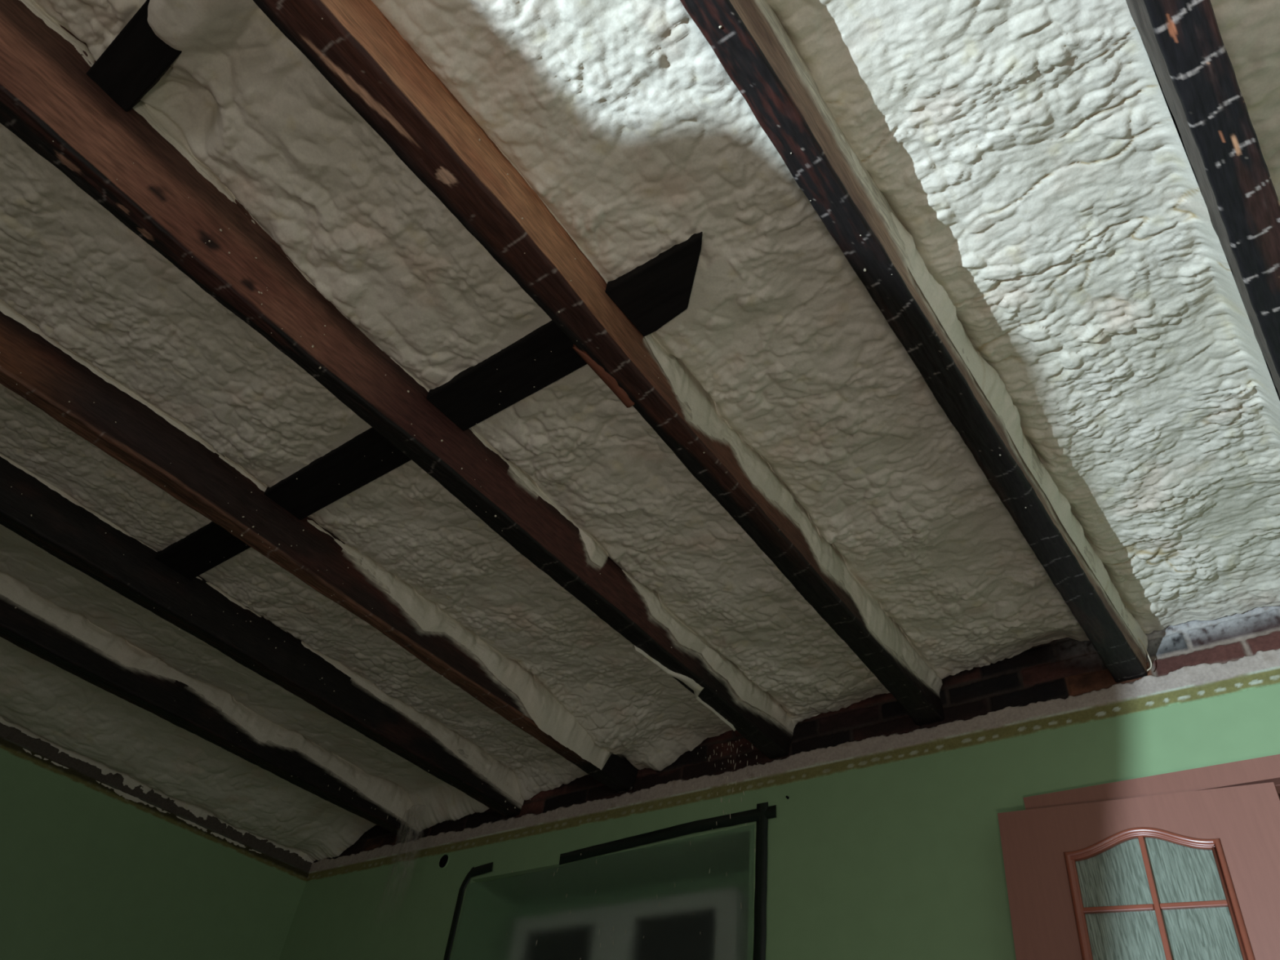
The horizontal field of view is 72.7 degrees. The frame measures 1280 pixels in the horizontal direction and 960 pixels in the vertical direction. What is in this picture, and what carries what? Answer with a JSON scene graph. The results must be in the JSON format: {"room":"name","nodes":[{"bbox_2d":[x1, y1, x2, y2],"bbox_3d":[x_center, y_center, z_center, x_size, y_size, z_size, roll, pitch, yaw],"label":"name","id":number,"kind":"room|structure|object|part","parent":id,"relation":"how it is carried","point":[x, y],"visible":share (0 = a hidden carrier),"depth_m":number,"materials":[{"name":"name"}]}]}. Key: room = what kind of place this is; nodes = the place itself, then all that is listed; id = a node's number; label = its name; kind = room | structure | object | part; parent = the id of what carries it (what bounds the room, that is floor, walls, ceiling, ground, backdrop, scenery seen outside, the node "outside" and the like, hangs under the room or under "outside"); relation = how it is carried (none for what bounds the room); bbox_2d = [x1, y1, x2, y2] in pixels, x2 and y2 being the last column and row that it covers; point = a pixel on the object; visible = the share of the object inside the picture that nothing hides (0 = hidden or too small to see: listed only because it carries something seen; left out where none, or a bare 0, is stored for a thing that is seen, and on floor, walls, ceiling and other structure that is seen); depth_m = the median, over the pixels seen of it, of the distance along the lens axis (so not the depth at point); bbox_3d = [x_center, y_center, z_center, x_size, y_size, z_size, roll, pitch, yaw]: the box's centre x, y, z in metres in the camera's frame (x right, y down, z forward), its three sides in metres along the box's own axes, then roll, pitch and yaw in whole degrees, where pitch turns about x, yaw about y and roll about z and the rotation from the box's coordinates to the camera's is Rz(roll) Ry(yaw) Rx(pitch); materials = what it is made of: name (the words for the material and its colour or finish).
{"room":"room under renovation","nodes":[
{"label":"room under renovation","id":0,"kind":"room"},
{"bbox_2d":[0,750,306,959],"bbox_3d":[-3.954,1.212,2.387,0.300,2.290,6.300,-24,-52,29],"label":"wall","id":1,"kind":"structure","parent":0,"point":[86,873],"depth_m":4.06,"materials":[{"name":"green paint"}]},
{"bbox_2d":[278,684,1279,959],"bbox_3d":[0.701,2.053,2.562,6.950,2.290,0.440,-24,-52,29],"label":"wall","id":2,"kind":"structure","parent":0,"point":[903,860],"depth_m":2.91,"materials":[{"name":"green paint"}]},
{"bbox_2d":[438,853,449,870],"bbox_3d":[-0.950,1.845,4.209,0.074,0.082,0.006,-24,-52,29],"label":"hole","id":3,"kind":"object","parent":2,"relation":"attached to","point":[443,861],"depth_m":4.21,"materials":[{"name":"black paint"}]},
{"bbox_2d":[443,801,768,959],"bbox_3d":[-0.238,2.002,3.233,1.639,1.365,0.009,-24,-52,29],"label":"plastic film","id":4,"kind":"object","parent":2,"relation":"attached to","point":[669,928],"depth_m":3.40,"materials":[{"name":"clear plastic"}]},
{"bbox_3d":[-0.860,2.287,3.603,0.084,1.330,0.004,-24,-52,29],"label":"tape strip","id":5,"kind":"part","parent":4,"relation":"part of","materials":[{"name":"black plastic"}]},
{"bbox_3d":[-0.731,1.796,4.005,0.144,0.054,0.004,-24,-52,29],"label":"tape strip","id":6,"kind":"part","parent":4,"relation":"part of","materials":[{"name":"black plastic"}]},
{"bbox_3d":[0.390,1.724,2.843,0.059,1.365,0.004,-24,-52,29],"label":"tape strip","id":7,"kind":"part","parent":4,"relation":"part of","materials":[{"name":"black plastic"}]},
{"bbox_2d":[559,804,776,865],"bbox_3d":[0.081,1.438,3.502,1.071,0.080,0.004,-24,-52,29],"label":"tape strip","id":8,"kind":"object","parent":2,"relation":"attached to","point":[751,815],"visible":1,"depth_m":3.49,"materials":[{"name":"black plastic"}]},
{"bbox_2d":[1022,754,1279,809],"bbox_3d":[1.583,1.658,1.841,0.998,2.058,0.355,-24,-52,29],"label":"door frame","id":9,"kind":"structure","parent":2,"relation":"in","point":[1262,770],"depth_m":2.47,"materials":[{"name":"brown laminate"}]},
{"bbox_2d":[997,782,1279,959],"bbox_3d":[1.250,1.645,1.839,0.819,2.002,0.051,-24,-52,29],"label":"door leaf","id":10,"kind":"structure","parent":9,"relation":"attached to","point":[1192,875],"depth_m":2.33,"materials":[{"name":"brown laminate"}]},
{"bbox_3d":[1.298,1.087,2.399,0.206,0.197,0.004,-24,-52,29],"label":"glass pane","id":11,"kind":"part","parent":10,"relation":"part of","materials":[{"name":"clear glass"}]},
{"bbox_3d":[1.263,1.265,2.240,0.211,0.304,0.004,-24,-52,29],"label":"glass pane","id":12,"kind":"part","parent":10,"relation":"part of","materials":[{"name":"glass"}]},
{"bbox_3d":[1.293,1.408,2.035,0.447,1.178,0.031,-24,-52,29],"label":"glass moulding","id":13,"kind":"part","parent":10,"relation":"part of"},
{"bbox_3d":[1.445,1.025,2.305,0.183,0.205,0.004,-24,-52,29],"label":"glass pane","id":14,"kind":"part","parent":10,"relation":"part of","materials":[{"name":"glass"}]},
{"bbox_3d":[1.410,1.206,2.142,0.190,0.303,0.004,-24,-52,29],"label":"glass pane","id":15,"kind":"part","parent":10,"relation":"part of","materials":[{"name":"glass"}]},
{"bbox_3d":[-1.075,-0.852,1.764,6.950,0.440,6.600,-24,-52,29],"label":"wall","id":16,"kind":"structure","parent":0,"visible":0},
{"bbox_2d":[0,722,312,882],"bbox_3d":[-3.602,0.265,3.325,0.029,0.446,6.000,-24,-52,29],"label":"trim","id":17,"kind":"structure","parent":16,"relation":"attached to","point":[13,741],"depth_m":4.28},
{"bbox_2d":[306,604,1279,882],"bbox_3d":[0.712,0.938,3.375,6.350,0.446,0.028,-24,-52,29],"label":"brick wall","id":18,"kind":"structure","parent":16,"relation":"attached to","point":[1064,682],"depth_m":3.11,"materials":[{"name":"red brick"}]},
{"bbox_3d":[-3.072,-1.904,-0.714,6.350,2.730,0.300,-24,-52,29],"label":"wall","id":19,"kind":"structure","parent":0,"visible":0},
{"bbox_2d":[0,593,418,839],"bbox_3d":[-2.959,-0.032,2.942,0.119,0.265,6.000,-24,-52,29],"label":"ceiling beam","id":20,"kind":"structure","parent":19,"relation":"attached to","point":[176,702],"depth_m":3.73,"materials":[{"name":"brown wood"}]},
{"bbox_2d":[0,636,377,862],"bbox_3d":[-3.305,0.176,3.091,0.770,0.280,5.997,-24,-52,29],"label":"foam","id":21,"kind":"object","parent":20,"relation":"attached to","point":[89,723],"visible":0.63,"depth_m":4.17,"materials":[{"name":"white plastic"}]},
{"bbox_2d":[0,456,522,817],"bbox_3d":[-2.359,-0.298,2.572,0.118,0.264,6.000,-24,-52,29],"label":"ceiling beam","id":22,"kind":"structure","parent":19,"relation":"attached to","point":[64,529],"depth_m":3.22,"materials":[{"name":"brown wood"}]},
{"bbox_2d":[155,521,250,579],"bbox_3d":[-1.449,0.186,3.017,0.569,0.102,0.147,-24,-52,29],"label":"board","id":23,"kind":"object","parent":22,"relation":"attached to","point":[191,556],"visible":0.39,"depth_m":3.02,"materials":[{"name":"black wood"}]},
{"bbox_2d":[0,524,488,831],"bbox_3d":[-2.659,-0.161,2.749,0.660,0.187,5.996,-24,-52,29],"label":"foam","id":24,"kind":"object","parent":22,"relation":"attached to","point":[33,578],"visible":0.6,"depth_m":3.74,"materials":[{"name":"white plastic"}]},
{"bbox_2d":[393,804,420,870],"bbox_3d":[-1.174,1.887,4.201,0.266,0.600,0.080,-24,-52,29],"label":"veil","id":25,"kind":"object","parent":24,"relation":"hanging from","point":[417,806],"visible":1,"depth_m":4.34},
{"bbox_2d":[0,383,588,804],"bbox_3d":[-2.092,-0.414,2.401,0.605,0.164,6.000,-24,-52,29],"label":"foam","id":26,"kind":"object","parent":22,"relation":"attached to","point":[32,441],"visible":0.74,"depth_m":3.26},
{"bbox_2d":[330,739,760,959],"bbox_3d":[-0.583,1.516,3.565,2.196,0.878,0.599,-24,-52,29],"label":"flakes","id":27,"kind":"object","parent":22,"relation":"hanging from","point":[739,740],"visible":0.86,"depth_m":3.39,"materials":[{"name":"plastic"}]},
{"bbox_2d":[0,311,638,793],"bbox_3d":[-1.831,-0.531,2.245,0.129,0.264,6.000,-24,-52,29],"label":"ceiling beam","id":28,"kind":"structure","parent":19,"relation":"attached to","point":[142,440],"depth_m":2.68,"materials":[{"name":"brown wood"}]},
{"bbox_2d":[263,426,410,519],"bbox_3d":[-0.881,-0.065,2.667,0.665,0.102,0.147,-24,-52,29],"label":"board","id":29,"kind":"object","parent":28,"relation":"attached to","point":[334,475],"visible":0.42,"depth_m":2.65,"materials":[{"name":"black wood"}]},
{"bbox_2d":[0,0,793,759],"bbox_3d":[-1.221,-0.800,1.868,0.125,0.264,6.000,-24,-52,29],"label":"ceiling beam","id":30,"kind":"structure","parent":19,"relation":"attached to","point":[47,95],"depth_m":2.11,"materials":[{"name":"brown wood"}]},
{"bbox_2d":[86,0,182,111],"bbox_3d":[-1.033,-0.922,1.841,0.309,0.085,0.099,-24,-52,29],"label":"board","id":31,"kind":"object","parent":30,"relation":"attached to","point":[137,59],"visible":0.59,"depth_m":1.83,"materials":[{"name":"black wood"}]},
{"bbox_2d":[0,123,735,771],"bbox_3d":[-1.520,-0.644,2.023,0.794,0.226,6.008,-24,-52,29],"label":"foam","id":32,"kind":"object","parent":30,"relation":"attached to","point":[73,273],"visible":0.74,"depth_m":2.61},
{"bbox_2d":[426,320,586,431],"bbox_3d":[-0.323,-0.311,2.321,0.542,0.102,0.147,-24,-52,29],"label":"board","id":33,"kind":"object","parent":30,"relation":"attached to","point":[473,395],"visible":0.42,"depth_m":2.29,"materials":[{"name":"black wood"}]},
{"bbox_2d":[10,17,1026,776],"bbox_3d":[-0.731,0.215,2.768,3.476,0.135,2.712,-24,-52,29],"label":"crumbs","id":34,"kind":"object","parent":30,"relation":"on","point":[720,26],"visible":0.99,"depth_m":2.26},
{"bbox_2d":[253,0,944,725],"bbox_3d":[-0.713,-1.023,1.552,0.139,0.269,6.001,-23,-52,29],"label":"ceiling beam","id":35,"kind":"structure","parent":19,"relation":"attached to","point":[355,47],"depth_m":1.90,"materials":[{"name":"brown wood"}]},
{"bbox_2d":[18,0,890,732],"bbox_3d":[-0.968,-0.934,1.733,0.570,0.240,5.998,-24,-52,29],"label":"foam","id":36,"kind":"object","parent":35,"relation":"attached to","point":[252,114],"visible":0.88,"depth_m":2.18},
{"bbox_2d":[604,231,702,336],"bbox_3d":[0.078,-0.485,2.076,0.277,0.102,0.158,-24,-52,29],"label":"board","id":37,"kind":"object","parent":35,"relation":"attached to","point":[652,294],"visible":0.77,"depth_m":2.05,"materials":[{"name":"black wood"}]},
{"bbox_2d":[370,0,1089,693],"bbox_3d":[-0.473,-1.124,1.394,0.580,0.194,5.999,-24,-52,29],"label":"foam","id":38,"kind":"object","parent":35,"relation":"attached to","point":[621,117],"visible":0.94,"depth_m":2.07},
{"bbox_2d":[680,0,1147,682],"bbox_3d":[-0.205,-1.248,1.239,0.134,0.265,6.000,-24,-52,29],"label":"ceiling beam","id":39,"kind":"structure","parent":19,"relation":"attached to","point":[753,46],"depth_m":1.82,"materials":[{"name":"brown wood"}]},
{"bbox_2d":[766,0,1279,654],"bbox_3d":[0.049,-1.360,1.078,0.588,0.178,5.996,-24,-52,29],"label":"foam","id":40,"kind":"object","parent":39,"relation":"attached to","point":[1031,159],"visible":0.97,"depth_m":1.92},
{"bbox_2d":[1137,635,1151,671],"bbox_3d":[1.571,0.527,2.725,0.022,0.107,0.113,-24,-52,29],"label":"strand","id":41,"kind":"object","parent":39,"relation":"attached to","point":[1142,643],"visible":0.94,"depth_m":2.74,"materials":[{"name":"white"}]},
{"bbox_2d":[1125,0,1279,400],"bbox_3d":[0.284,-1.465,0.938,0.136,0.263,6.001,-24,-52,30],"label":"ceiling beam","id":42,"kind":"structure","parent":19,"relation":"attached to","point":[1182,40],"depth_m":1.56,"materials":[{"name":"brown wood"}]},
{"bbox_2d":[1209,0,1279,203],"bbox_3d":[0.883,-1.746,0.582,1.436,0.077,5.996,-24,-52,29],"label":"foam","id":43,"kind":"object","parent":42,"relation":"attached to","point":[1250,29],"visible":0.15,"depth_m":1.58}
]}

